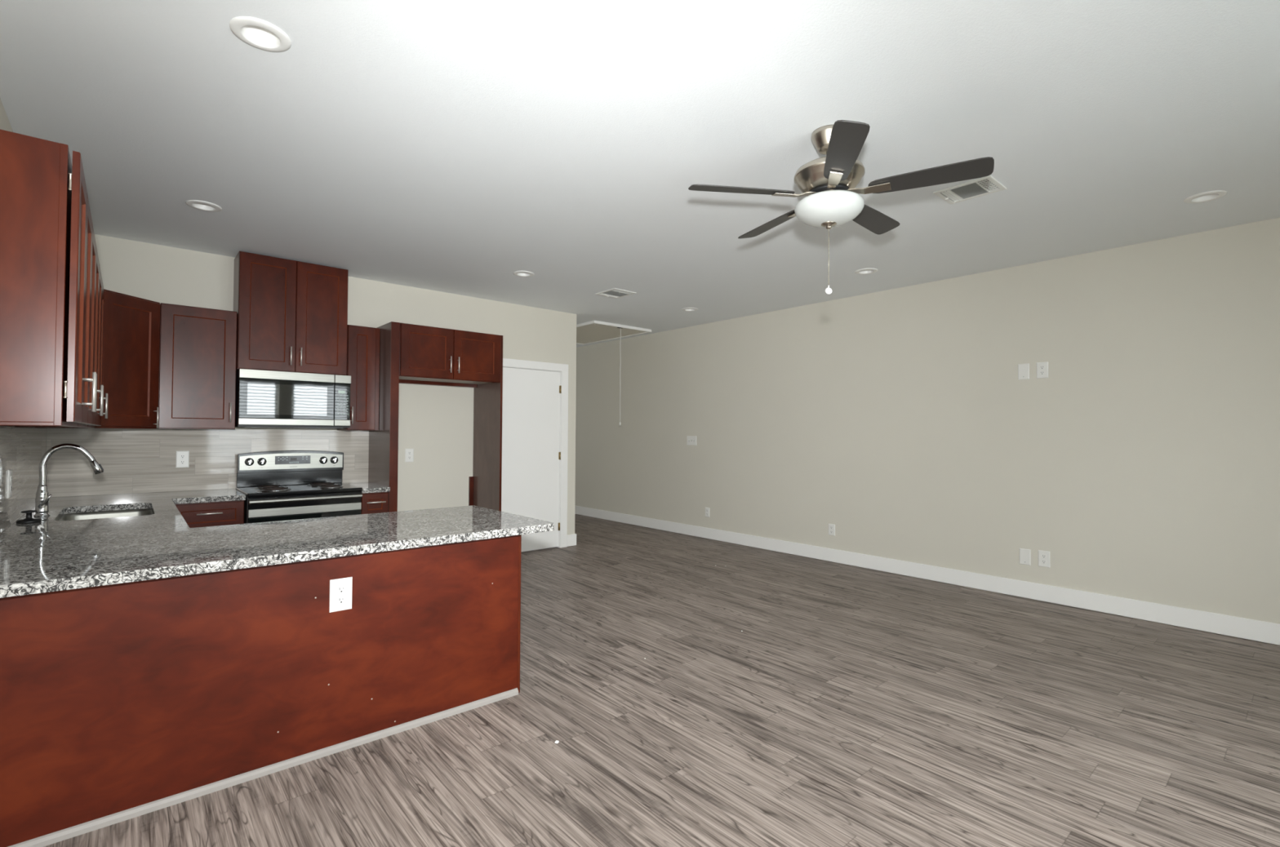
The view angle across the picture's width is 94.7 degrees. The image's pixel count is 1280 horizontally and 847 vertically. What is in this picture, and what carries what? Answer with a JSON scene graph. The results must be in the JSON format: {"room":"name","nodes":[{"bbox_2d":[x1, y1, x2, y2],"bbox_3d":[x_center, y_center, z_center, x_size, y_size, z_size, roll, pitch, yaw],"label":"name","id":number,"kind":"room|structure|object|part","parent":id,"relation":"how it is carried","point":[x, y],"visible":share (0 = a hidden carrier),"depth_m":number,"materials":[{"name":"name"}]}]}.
{"room":"open-plan living room","nodes":[
{"label":"open-plan living room","id":0,"kind":"room"},
{"bbox_2d":[0,97,44,428],"bbox_3d":[-1.967,-0.033,1.472,0.120,2.914,7.720,1,-1,-41],"label":"wall","id":1,"kind":"structure","parent":0,"point":[5,125],"depth_m":2.77,"materials":[{"name":"beige paint"}]},
{"bbox_2d":[0,426,47,533],"bbox_3d":[-3.263,0.274,3.057,0.010,0.508,3.380,1,-1,-41],"label":"tile backsplash","id":2,"kind":"structure","parent":1,"relation":"attached to","point":[22,450],"depth_m":3.26,"materials":[{"name":"grey tile"}]},
{"bbox_2d":[7,469,12,498],"bbox_3d":[-3.191,0.304,2.988,0.008,0.142,0.100,1,-1,-41],"label":"wall outlet","id":3,"kind":"object","parent":2,"relation":"attached to","point":[10,471],"visible":1,"depth_m":2.97,"materials":[{"name":"white plastic"}]},
{"bbox_2d":[0,128,97,426],"bbox_3d":[-2.346,-0.474,2.288,0.359,0.969,0.897,1,-1,-41],"label":"upper cabinet","id":4,"kind":"object","parent":1,"relation":"attached to","point":[46,220],"visible":1,"depth_m":1.99,"materials":[{"name":"brown wood"}]},
{"bbox_3d":[-2.103,-0.474,2.205,0.020,0.938,0.440,1,-1,-41],"label":"door","id":5,"kind":"part","parent":4,"relation":"part of","materials":[{"name":"brown wood"}]},
{"bbox_3d":[-2.396,-0.470,2.543,0.020,0.938,0.440,1,-1,-41],"label":"door","id":6,"kind":"part","parent":4,"relation":"part of","materials":[{"name":"brown wood"}]},
{"bbox_3d":[-2.204,-0.127,2.359,0.040,0.158,0.012,1,-1,-41],"label":"handle","id":7,"kind":"part","parent":4,"relation":"part of","materials":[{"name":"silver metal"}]},
{"bbox_3d":[-2.254,-0.127,2.417,0.040,0.158,0.012,1,-1,-41],"label":"handle","id":8,"kind":"part","parent":4,"relation":"part of","materials":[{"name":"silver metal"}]},
{"bbox_2d":[0,223,103,427],"bbox_3d":[-2.934,-0.466,2.965,0.359,0.969,0.894,1,-1,-41],"label":"upper cabinet","id":9,"kind":"object","parent":1,"relation":"attached to","point":[95,259],"visible":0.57,"depth_m":3.00,"materials":[{"name":"brown wood"}]},
{"bbox_3d":[-2.690,-0.466,2.881,0.020,0.938,0.440,1,-1,-41],"label":"door","id":10,"kind":"part","parent":9,"relation":"part of","materials":[{"name":"brown wood"}]},
{"bbox_3d":[-2.982,-0.462,3.219,0.020,0.938,0.440,1,-1,-41],"label":"door","id":11,"kind":"part","parent":9,"relation":"part of","materials":[{"name":"brown wood"}]},
{"bbox_3d":[-2.841,-0.119,3.092,0.040,0.158,0.012,1,-1,-41],"label":"handle","id":12,"kind":"part","parent":9,"relation":"part of","materials":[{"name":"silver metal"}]},
{"bbox_3d":[-2.791,-0.119,3.035,0.040,0.158,0.012,1,-1,-41],"label":"handle","id":13,"kind":"part","parent":9,"relation":"part of","materials":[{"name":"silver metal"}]},
{"bbox_2d":[20,266,107,428],"bbox_3d":[-3.520,-0.458,3.640,0.359,0.969,0.892,1,-1,-41],"label":"upper cabinet","id":14,"kind":"object","parent":1,"relation":"attached to","point":[100,310],"visible":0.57,"depth_m":3.70,"materials":[{"name":"brown wood"}]},
{"bbox_3d":[-3.276,-0.458,3.557,0.020,0.938,0.440,1,-1,-41],"label":"door","id":15,"kind":"part","parent":14,"relation":"part of","materials":[{"name":"brown wood"}]},
{"bbox_3d":[-3.568,-0.454,3.893,0.020,0.938,0.440,1,-1,-41],"label":"door","id":16,"kind":"part","parent":14,"relation":"part of","materials":[{"name":"brown wood"}]},
{"bbox_3d":[-3.377,-0.112,3.710,0.040,0.158,0.012,1,-1,-41],"label":"handle","id":17,"kind":"part","parent":14,"relation":"part of","materials":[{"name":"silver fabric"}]},
{"bbox_2d":[46,234,576,546],"bbox_3d":[-2.631,0.039,5.927,4.719,2.914,0.120,1,-1,-41],"label":"wall","id":18,"kind":"structure","parent":0,"point":[436,422],"depth_m":6.17,"materials":[{"name":"beige paint"}]},
{"bbox_2d":[44,288,159,429],"bbox_3d":[-3.919,-0.449,4.308,0.632,0.968,0.642,1,-1,-41],"label":"upper cabinet","id":19,"kind":"object","parent":18,"relation":"attached to","point":[131,324],"visible":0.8,"depth_m":4.28,"materials":[{"name":"brown wood"}]},
{"bbox_3d":[-3.698,-0.448,4.281,0.020,0.938,0.439,0,-1,6],"label":"door","id":20,"kind":"part","parent":19,"relation":"part of","materials":[{"name":"brown wood"}]},
{"bbox_3d":[-3.653,-0.045,4.450,0.040,0.158,0.011,0,-1,4],"label":"handle","id":21,"kind":"part","parent":19,"relation":"part of","materials":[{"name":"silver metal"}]},
{"bbox_2d":[156,302,236,429],"bbox_3d":[-3.583,-0.439,4.776,0.489,0.968,0.375,1,-1,-41],"label":"upper cabinet","id":22,"kind":"object","parent":18,"relation":"attached to","point":[197,346],"visible":0.85,"depth_m":4.66,"materials":[{"name":"brown wood"}]},
{"bbox_3d":[-3.320,-0.089,4.778,0.012,0.158,0.040,1,-1,-41],"label":"handle","id":23,"kind":"part","parent":22,"relation":"part of","materials":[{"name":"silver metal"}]},
{"bbox_2d":[46,428,368,497],"bbox_3d":[-3.517,0.307,5.068,2.240,0.508,0.010,1,-1,-41],"label":"tile backsplash","id":24,"kind":"structure","parent":18,"relation":"attached to","point":[132,461],"depth_m":4.79,"materials":[{"name":"grey tile"}]},
{"bbox_2d":[175,450,189,467],"bbox_3d":[-3.759,0.294,4.846,0.086,0.138,0.008,1,-1,-41],"label":"wall outlet","id":25,"kind":"object","parent":24,"relation":"attached to","point":[182,460],"visible":1,"depth_m":4.84,"materials":[{"name":"white plastic"}]},
{"bbox_2d":[179,460,185,464],"bbox_3d":[-3.757,0.318,4.843,0.041,0.033,0.002,1,-1,-41],"label":"receptacle","id":26,"kind":"object","parent":25,"relation":"attached to","point":[181,462],"depth_m":4.84,"materials":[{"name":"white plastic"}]},
{"bbox_2d":[179,454,186,458],"bbox_3d":[-3.757,0.271,4.844,0.041,0.033,0.002,1,-1,-41],"label":"receptacle","id":27,"kind":"object","parent":25,"relation":"attached to","point":[181,456],"depth_m":4.84,"materials":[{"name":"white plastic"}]},
{"bbox_2d":[233,251,348,375],"bbox_3d":[-3.077,-0.929,5.221,0.830,0.975,0.375,1,-1,-41],"label":"upper cabinet","id":28,"kind":"object","parent":18,"relation":"attached to","point":[292,315],"visible":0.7,"depth_m":5.08,"materials":[{"name":"brown wood"}]},
{"bbox_3d":[-3.143,-0.933,4.981,0.410,0.963,0.020,1,-1,-41],"label":"door","id":29,"kind":"part","parent":28,"relation":"part of","materials":[{"name":"brown wood"}]},
{"bbox_3d":[-2.998,-0.579,5.064,0.012,0.158,0.040,1,-1,-41],"label":"handle","id":30,"kind":"part","parent":28,"relation":"part of","materials":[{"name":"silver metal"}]},
{"bbox_2d":[235,368,351,428],"bbox_3d":[-3.059,-0.199,5.199,0.843,0.476,0.398,1,-1,-41],"label":"microwave oven","id":31,"kind":"object","parent":28,"relation":"attached to","point":[264,398],"visible":0.98,"depth_m":5.02,"materials":[{"name":"silver metal"}]},
{"bbox_3d":[-2.990,-0.203,5.015,0.706,0.326,0.023,1,-1,-41],"label":"door","id":32,"kind":"part","parent":31,"relation":"part of","materials":[{"name":"black glass"}]},
{"bbox_3d":[-2.672,-0.196,5.292,0.129,0.326,0.022,1,-1,-41],"label":"control panel","id":33,"kind":"part","parent":31,"relation":"part of","materials":[{"name":"black glass"}]},
{"bbox_3d":[-2.940,-0.578,5.114,0.012,0.158,0.040,1,-1,-41],"label":"handle","id":34,"kind":"part","parent":28,"relation":"part of","materials":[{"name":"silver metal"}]},
{"bbox_3d":[-2.830,-0.927,5.253,0.410,0.963,0.020,1,-1,-41],"label":"door","id":35,"kind":"part","parent":28,"relation":"part of","materials":[{"name":"brown wood"}]},
{"bbox_2d":[337,324,379,431],"bbox_3d":[-2.656,-0.419,5.581,0.285,0.968,0.375,1,-1,-41],"label":"upper cabinet","id":36,"kind":"object","parent":18,"relation":"attached to","point":[361,340],"depth_m":5.48,"materials":[{"name":"brown wood"}]},
{"bbox_3d":[-2.627,-0.074,5.380,0.012,0.158,0.040,1,-1,-41],"label":"handle","id":37,"kind":"part","parent":36,"relation":"part of","materials":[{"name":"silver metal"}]},
{"bbox_3d":[-2.487,-0.418,5.577,0.036,0.968,0.018,1,-1,-41],"label":"filler strip","id":38,"kind":"part","parent":36,"relation":"part of","materials":[{"name":"brown wood"}]},
{"bbox_2d":[404,448,413,462],"bbox_3d":[-2.370,0.328,6.064,0.086,0.138,0.008,1,-1,-41],"label":"wall outlet","id":39,"kind":"object","parent":18,"relation":"attached to","point":[409,453],"visible":1,"depth_m":6.06,"materials":[{"name":"white plastic"}]},
{"bbox_2d":[399,323,501,387],"bbox_3d":[-2.003,-0.660,5.949,1.016,0.510,0.679,1,-1,-41],"label":"upper cabinet","id":40,"kind":"object","parent":18,"relation":"attached to","point":[428,355],"visible":0.94,"depth_m":5.73,"materials":[{"name":"brown wood"}]},
{"bbox_3d":[-2.004,-0.677,5.565,0.500,0.480,0.020,1,-1,-41],"label":"door","id":41,"kind":"part","parent":40,"relation":"part of","materials":[{"name":"brown wood"}]},
{"bbox_3d":[-2.198,-0.422,6.168,1.012,0.040,0.088,1,-1,-41],"label":"hanging rail","id":42,"kind":"part","parent":40,"relation":"part of","materials":[{"name":"brown wood"}]},
{"bbox_3d":[-1.824,-0.569,5.680,0.012,0.158,0.040,1,-1,-41],"label":"handle","id":43,"kind":"part","parent":40,"relation":"part of","materials":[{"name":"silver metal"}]},
{"bbox_3d":[-1.622,-0.669,5.896,0.500,0.480,0.020,1,-1,-41],"label":"door","id":44,"kind":"part","parent":40,"relation":"part of","materials":[{"name":"brown wood"}]},
{"bbox_2d":[501,367,561,551],"bbox_3d":[-1.301,0.432,7.018,0.820,2.152,0.052,1,-1,-41],"label":"door","id":45,"kind":"structure","parent":18,"relation":"in","point":[531,455],"depth_m":7.02,"materials":[{"name":"white paint"}]},
{"bbox_2d":[502,358,568,547],"bbox_3d":[-1.327,0.390,7.042,1.020,2.265,0.139,1,-1,-41],"label":"trim","id":46,"kind":"structure","parent":18,"relation":"attached to","point":[562,369],"depth_m":7.28,"materials":[{"name":"white paint"}]},
{"bbox_2d":[0,0,1279,347],"bbox_3d":[-1.168,-1.456,5.546,6.681,0.080,13.100,1,-1,-41],"label":"ceiling","id":47,"kind":"structure","parent":0,"point":[457,147],"depth_m":2.90,"materials":[{"name":"paint"}]},
{"bbox_2d":[185,200,222,211],"bbox_3d":[-2.909,-1.477,3.935,0.198,0.063,0.198,1,-1,-41],"label":"recessed light","id":48,"kind":"object","parent":47,"relation":"in","point":[200,205],"visible":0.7,"depth_m":3.95,"materials":[{"name":"white plastic"}]},
{"bbox_2d":[229,16,291,52],"bbox_3d":[-1.436,-1.497,2.235,0.198,0.063,0.198,1,-1,-41],"label":"recessed light","id":49,"kind":"object","parent":47,"relation":"in","point":[259,33],"visible":0.93,"depth_m":2.25,"materials":[{"name":"white plastic"}]},
{"bbox_2d":[512,271,534,276],"bbox_3d":[-1.097,-1.438,5.564,0.198,0.063,0.198,1,-1,-41],"label":"recessed light","id":50,"kind":"object","parent":47,"relation":"in","point":[522,273],"visible":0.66,"depth_m":5.59,"materials":[{"name":"white plastic"}]},
{"bbox_2d":[576,320,651,426],"bbox_3d":[-0.774,-0.661,8.802,1.030,1.394,1.675,1,-1,-41],"label":"attic hatch","id":51,"kind":"object","parent":47,"relation":"hanging from","point":[593,331],"visible":0.81,"depth_m":8.55,"materials":[{"name":"white paint"}]},
{"bbox_3d":[-0.770,-1.343,8.814,0.978,0.022,1.623,1,-1,-41],"label":"panel","id":52,"kind":"part","parent":51,"relation":"part of","materials":[{"name":"paint"}]},
{"bbox_3d":[-0.770,-1.340,8.814,1.030,0.036,1.675,1,-1,-41],"label":"frame","id":53,"kind":"part","parent":51,"relation":"part of","materials":[{"name":"white paint"}]},
{"bbox_3d":[-0.275,-0.669,8.219,0.013,1.327,0.007,1,-1,-41],"label":"pull cord","id":54,"kind":"part","parent":51,"relation":"part of","materials":[{"name":"white plastic"}]},
{"bbox_2d":[595,288,635,298],"bbox_3d":[-0.260,-1.387,6.310,0.297,0.020,0.335,1,-1,-41],"label":"ceiling vent","id":55,"kind":"object","parent":47,"relation":"in","point":[615,293],"visible":1,"depth_m":6.29,"materials":[{"name":"white metal"}]},
{"bbox_2d":[681,307,697,311],"bbox_3d":[0.602,-1.401,7.107,0.198,0.063,0.198,1,-1,-41],"label":"recessed light","id":56,"kind":"object","parent":47,"relation":"in","point":[684,308],"visible":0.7,"depth_m":7.11,"materials":[{"name":"white plastic"}]},
{"bbox_2d":[688,120,994,293],"bbox_3d":[0.969,-1.043,2.967,1.317,0.807,1.362,1,-1,-41],"label":"ceiling fan","id":57,"kind":"object","parent":47,"relation":"hanging from","point":[828,183],"visible":1,"depth_m":2.81,"materials":[{"name":"brown wood"}]},
{"bbox_3d":[0.498,-1.138,2.874,0.520,0.036,0.135,0,-1,-7],"label":"blade","id":58,"kind":"part","parent":57,"relation":"part of","materials":[{"name":"wood"}]},
{"bbox_3d":[0.748,-1.128,3.334,0.135,0.036,0.520,1,-1,-25],"label":"blade","id":59,"kind":"part","parent":57,"relation":"part of","materials":[{"name":"wood"}]},
{"bbox_3d":[0.937,-0.825,2.927,0.005,0.286,0.005,1,-1,-41],"label":"pull chain","id":60,"kind":"part","parent":57,"relation":"part of","materials":[{"name":"silver metal"}]},
{"bbox_3d":[0.938,-1.051,2.931,0.331,0.119,0.331,1,-1,-41],"label":"lamp shade","id":61,"kind":"part","parent":57,"relation":"part of","materials":[{"name":"white glass"}]},
{"bbox_3d":[0.858,-1.142,2.495,0.135,0.036,0.520,0,-1,11],"label":"blade","id":62,"kind":"part","parent":57,"relation":"part of","materials":[{"name":"wood"}]},
{"bbox_3d":[1.258,-1.127,3.243,0.521,0.036,0.140,1,-1,-41],"label":"blade","id":63,"kind":"part","parent":57,"relation":"part of","materials":[{"name":"wood"}]},
{"bbox_3d":[1.330,-1.135,2.720,0.520,0.036,0.135,0,-1,29],"label":"blade","id":64,"kind":"part","parent":57,"relation":"part of","materials":[{"name":"brown wood"}]},
{"bbox_2d":[854,267,877,274],"bbox_3d":[2.075,-1.421,5.408,0.198,0.063,0.198,1,-1,-41],"label":"recessed light","id":65,"kind":"object","parent":47,"relation":"in","point":[864,271],"visible":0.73,"depth_m":5.43,"materials":[{"name":"white plastic"}]},
{"bbox_2d":[933,175,1006,204],"bbox_3d":[2.016,-1.420,3.607,0.270,0.020,0.322,1,-1,-41],"label":"ceiling vent","id":66,"kind":"object","parent":47,"relation":"in","point":[988,184],"visible":1,"depth_m":3.59,"materials":[{"name":"white metal"}]},
{"bbox_2d":[1183,190,1227,203],"bbox_3d":[3.534,-1.442,3.689,0.198,0.063,0.198,1,-1,-41],"label":"recessed light","id":67,"kind":"object","parent":47,"relation":"in","point":[1211,195],"visible":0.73,"depth_m":3.70,"materials":[{"name":"white plastic"}]},
{"bbox_2d":[44,514,1279,846],"bbox_3d":[-1.187,1.527,5.495,6.681,0.060,13.100,1,-1,-41],"label":"floor","id":68,"kind":"structure","parent":0,"point":[851,706],"depth_m":2.79,"materials":[{"name":"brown wood"}]},
{"bbox_2d":[174,500,244,528],"bbox_3d":[-3.453,1.033,4.677,0.445,0.873,0.665,1,-1,-41],"label":"base cabinet","id":69,"kind":"object","parent":68,"relation":"on","point":[196,515],"visible":0.22,"depth_m":4.48,"materials":[{"name":"brown wood"}]},
{"bbox_3d":[-3.246,0.680,4.447,0.158,0.012,0.040,1,-1,-41],"label":"handle","id":70,"kind":"part","parent":69,"relation":"part of","materials":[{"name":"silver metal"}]},
{"bbox_2d":[0,534,521,846],"bbox_3d":[-1.702,1.012,2.829,2.086,0.873,0.839,1,-1,-41],"label":"base cabinet","id":71,"kind":"object","parent":68,"relation":"on","point":[119,703],"visible":0.8,"depth_m":2.35,"materials":[{"name":"brown wood"}]},
{"bbox_2d":[0,488,554,598],"bbox_3d":[-2.418,0.567,3.786,2.245,0.040,3.378,1,-1,-41],"label":"countertop","id":72,"kind":"structure","parent":71,"relation":"on","point":[51,554],"depth_m":2.74,"materials":[{"name":"grey stone"}]},
{"bbox_2d":[16,510,41,524],"bbox_3d":[-3.277,0.498,3.162,0.096,0.064,0.096,1,-1,-41],"label":"stopper","id":73,"kind":"object","parent":72,"relation":"on","point":[28,519],"visible":1,"depth_m":3.15,"materials":[{"name":"black rubber"}]},
{"bbox_2d":[33,443,103,516],"bbox_3d":[-3.353,0.326,3.468,0.295,0.417,0.108,1,-1,-41],"label":"kitchen faucet","id":74,"kind":"object","parent":72,"relation":"on","point":[42,497],"visible":0.99,"depth_m":3.41,"materials":[{"name":"silver metal"}]},
{"bbox_2d":[33,484,49,516],"bbox_3d":[-3.454,0.444,3.407,0.066,0.178,0.066,1,-1,-41],"label":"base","id":75,"kind":"object","parent":74,"relation":"attached to","point":[42,494],"depth_m":3.39,"materials":[{"name":"silver metal"}]},
{"bbox_3d":[-3.412,0.448,3.380,0.060,0.084,0.055,1,-1,-41],"label":"handle","id":76,"kind":"part","parent":74,"relation":"part of","materials":[{"name":"silver metal"}]},
{"bbox_3d":[-3.374,0.254,3.478,0.240,0.272,0.030,1,-1,-41],"label":"spout","id":77,"kind":"part","parent":74,"relation":"part of","materials":[{"name":"silver metal"}]},
{"bbox_2d":[58,508,152,520],"bbox_3d":[-3.280,0.679,3.631,0.473,0.200,0.874,1,-1,-41],"label":"sink","id":78,"kind":"object","parent":72,"relation":"in","point":[130,513],"visible":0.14,"depth_m":3.91,"materials":[{"name":"metal"}]},
{"bbox_2d":[329,577,352,613],"bbox_3d":[-1.327,0.760,2.618,0.091,0.142,0.008,1,-1,-41],"label":"wall outlet","id":79,"kind":"object","parent":71,"relation":"attached to","point":[340,589],"visible":1,"depth_m":2.62,"materials":[{"name":"white plastic"}]},
{"bbox_2d":[336,595,346,604],"bbox_3d":[-1.325,0.784,2.615,0.041,0.033,0.002,1,-1,-41],"label":"receptacle","id":80,"kind":"object","parent":79,"relation":"attached to","point":[340,600],"depth_m":2.61,"materials":[{"name":"white plastic"}]},
{"bbox_2d":[336,585,346,594],"bbox_3d":[-1.325,0.737,2.616,0.041,0.033,0.002,1,-1,-41],"label":"receptacle","id":81,"kind":"object","parent":79,"relation":"attached to","point":[340,589],"depth_m":2.62,"materials":[{"name":"white plastic"}]},
{"bbox_3d":[-0.659,1.025,3.206,0.016,0.873,0.016,1,-1,-41],"label":"corner trim","id":82,"kind":"part","parent":71,"relation":"part of","materials":[{"name":"brown wood"}]},
{"bbox_2d":[235,450,362,524],"bbox_3d":[-2.938,0.845,5.083,0.840,1.210,0.713,1,-1,-41],"label":"electric range","id":83,"kind":"object","parent":68,"relation":"on","point":[277,486],"visible":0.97,"depth_m":5.07,"materials":[{"name":"silver metal"}]},
{"bbox_3d":[-3.348,0.331,5.058,0.058,0.058,0.034,1,-1,-41],"label":"knob","id":84,"kind":"part","parent":83,"relation":"part of","materials":[{"name":"silver metal"}]},
{"bbox_3d":[-3.279,0.332,5.118,0.058,0.058,0.034,1,-1,-41],"label":"knob","id":85,"kind":"part","parent":83,"relation":"part of","materials":[{"name":"silver metal"}]},
{"bbox_2d":[235,483,362,497],"bbox_3d":[-2.947,0.568,5.100,0.840,0.031,0.680,1,-1,-41],"label":"cooktop","id":86,"kind":"object","parent":83,"relation":"in","point":[260,490],"depth_m":4.96,"materials":[{"name":"black glass"}]},
{"bbox_3d":[-2.739,0.987,4.850,0.824,0.490,0.035,1,-1,-41],"label":"oven door","id":87,"kind":"part","parent":83,"relation":"part of","materials":[{"name":"black glass"}]},
{"bbox_3d":[-2.736,0.708,4.854,0.824,0.063,0.037,1,-1,-41],"label":"door trim","id":88,"kind":"part","parent":83,"relation":"part of","materials":[{"name":"silver metal"}]},
{"bbox_3d":[-2.715,0.617,4.831,0.824,0.035,0.035,1,-1,-41],"label":"handle","id":89,"kind":"part","parent":83,"relation":"part of","materials":[{"name":"silver metal"}]},
{"bbox_3d":[-2.914,0.340,5.435,0.058,0.058,0.034,1,-1,-41],"label":"knob","id":90,"kind":"part","parent":83,"relation":"part of","materials":[{"name":"silver metal"}]},
{"bbox_3d":[-2.845,0.341,5.495,0.058,0.058,0.034,1,-1,-41],"label":"knob","id":91,"kind":"part","parent":83,"relation":"part of","materials":[{"name":"silver metal"}]},
{"bbox_2d":[360,492,388,514],"bbox_3d":[-2.549,1.052,5.462,0.231,0.873,0.665,1,-1,-41],"label":"base cabinet","id":92,"kind":"object","parent":68,"relation":"on","point":[377,502],"visible":0.24,"depth_m":5.25,"materials":[{"name":"brown wood"}]},
{"bbox_2d":[344,482,390,493],"bbox_3d":[-2.551,0.595,5.476,0.236,0.040,0.649,1,-1,-41],"label":"countertop","id":93,"kind":"structure","parent":92,"relation":"on","point":[367,487],"depth_m":5.29,"materials":[{"name":"grey stone"}]},
{"bbox_3d":[-2.342,0.699,5.231,0.158,0.012,0.040,1,-1,-41],"label":"handle","id":94,"kind":"part","parent":92,"relation":"part of","materials":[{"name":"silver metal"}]},
{"bbox_2d":[368,321,399,512],"bbox_3d":[-2.441,0.284,5.596,0.075,2.415,0.621,1,-1,-41],"label":"panel","id":95,"kind":"object","parent":68,"relation":"on","point":[384,442],"visible":0.47,"depth_m":5.39,"materials":[{"name":"brown wood"}]},
{"bbox_2d":[472,335,502,511],"bbox_3d":[-1.633,0.301,6.296,0.024,2.415,0.621,1,-1,-41],"label":"panel","id":96,"kind":"object","parent":68,"relation":"on","point":[487,397],"visible":0.47,"depth_m":6.25,"materials":[{"name":"brown wood"}]},
{"bbox_2d":[468,476,473,506],"bbox_3d":[-1.861,1.048,6.486,0.045,0.925,0.025,1,-1,-41],"label":"cleat","id":97,"kind":"object","parent":96,"relation":"attached to","point":[470,478],"visible":0.44,"depth_m":6.48,"materials":[{"name":"brown wood"}]},
{"bbox_2d":[575,217,1279,645],"bbox_3d":[1.277,0.092,7.651,0.120,2.914,12.800,1,-1,-41],"label":"wall","id":98,"kind":"structure","parent":0,"point":[1145,462],"depth_m":5.30,"materials":[{"name":"beige paint"}]},
{"bbox_2d":[686,435,696,445],"bbox_3d":[0.713,0.238,8.190,0.019,0.130,0.185,1,-1,-41],"label":"light switch","id":99,"kind":"object","parent":98,"relation":"attached to","point":[691,440],"visible":1,"depth_m":8.19,"materials":[{"name":"white plastic"}]},
{"bbox_2d":[705,507,709,517],"bbox_3d":[0.907,1.197,7.952,0.008,0.125,0.080,1,-1,-41],"label":"wall outlet","id":100,"kind":"object","parent":98,"relation":"attached to","point":[707,509],"visible":1,"depth_m":7.95,"materials":[{"name":"white plastic"}]},
{"bbox_2d":[828,524,835,536],"bbox_3d":[2.128,1.179,6.546,0.008,0.125,0.080,1,-1,-41],"label":"wall outlet","id":101,"kind":"object","parent":98,"relation":"attached to","point":[831,526],"visible":1,"depth_m":6.54,"materials":[{"name":"white plastic"}]},
{"bbox_2d":[574,506,1279,645],"bbox_3d":[1.217,1.473,7.582,0.016,0.142,12.800,1,-1,-41],"label":"baseboard","id":102,"kind":"structure","parent":98,"relation":"attached to","point":[1223,624],"depth_m":5.26,"materials":[{"name":"white paint"}]},
{"bbox_2d":[1017,363,1029,379],"bbox_3d":[3.360,-0.455,5.165,0.007,0.138,0.086,1,-1,-41],"label":"blank wall plate","id":103,"kind":"object","parent":98,"relation":"attached to","point":[1023,369],"visible":1,"depth_m":5.16,"materials":[{"name":"white plastic"}]},
{"bbox_2d":[1019,548,1031,565],"bbox_3d":[3.353,1.162,5.136,0.007,0.138,0.086,1,-1,-41],"label":"blank wall plate","id":104,"kind":"object","parent":98,"relation":"attached to","point":[1024,554],"visible":1,"depth_m":5.13,"materials":[{"name":"white plastic"}]},
{"bbox_2d":[1036,361,1048,378],"bbox_3d":[3.452,-0.458,5.059,0.008,0.138,0.086,1,-1,-41],"label":"wall outlet","id":105,"kind":"object","parent":98,"relation":"attached to","point":[1042,367],"visible":1,"depth_m":5.06,"materials":[{"name":"white plastic"}]},
{"bbox_2d":[1039,365,1044,369],"bbox_3d":[3.450,-0.482,5.058,0.002,0.033,0.041,1,-1,-41],"label":"receptacle","id":106,"kind":"object","parent":105,"relation":"attached to","point":[1041,367],"depth_m":5.06,"materials":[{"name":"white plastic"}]},
{"bbox_2d":[1038,550,1049,568],"bbox_3d":[3.445,1.156,5.028,0.008,0.138,0.086,1,-1,-41],"label":"wall outlet","id":107,"kind":"object","parent":98,"relation":"attached to","point":[1043,556],"visible":1,"depth_m":5.03,"materials":[{"name":"white plastic"}]},
{"bbox_2d":[1040,560,1046,564],"bbox_3d":[3.443,1.179,5.026,0.002,0.033,0.041,1,-1,-41],"label":"receptacle","id":108,"kind":"object","parent":107,"relation":"attached to","point":[1042,562],"depth_m":5.03,"materials":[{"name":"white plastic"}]},
{"bbox_2d":[1040,554,1046,558],"bbox_3d":[3.443,1.132,5.027,0.002,0.033,0.041,1,-1,-41],"label":"receptacle","id":109,"kind":"object","parent":107,"relation":"attached to","point":[1042,556],"depth_m":5.03,"materials":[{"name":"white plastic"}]},
{"bbox_3d":[-2.599,0.098,9.397,0.120,2.914,5.080,1,-1,-41],"label":"wall","id":110,"kind":"structure","parent":0,"visible":0},
{"bbox_2d":[567,533,576,546],"bbox_3d":[-2.559,1.480,9.326,0.142,0.142,5.216,1,-1,-41],"label":"baseboard","id":111,"kind":"structure","parent":110,"relation":"attached to","point":[571,539],"depth_m":7.36,"materials":[{"name":"white paint"}]}
]}

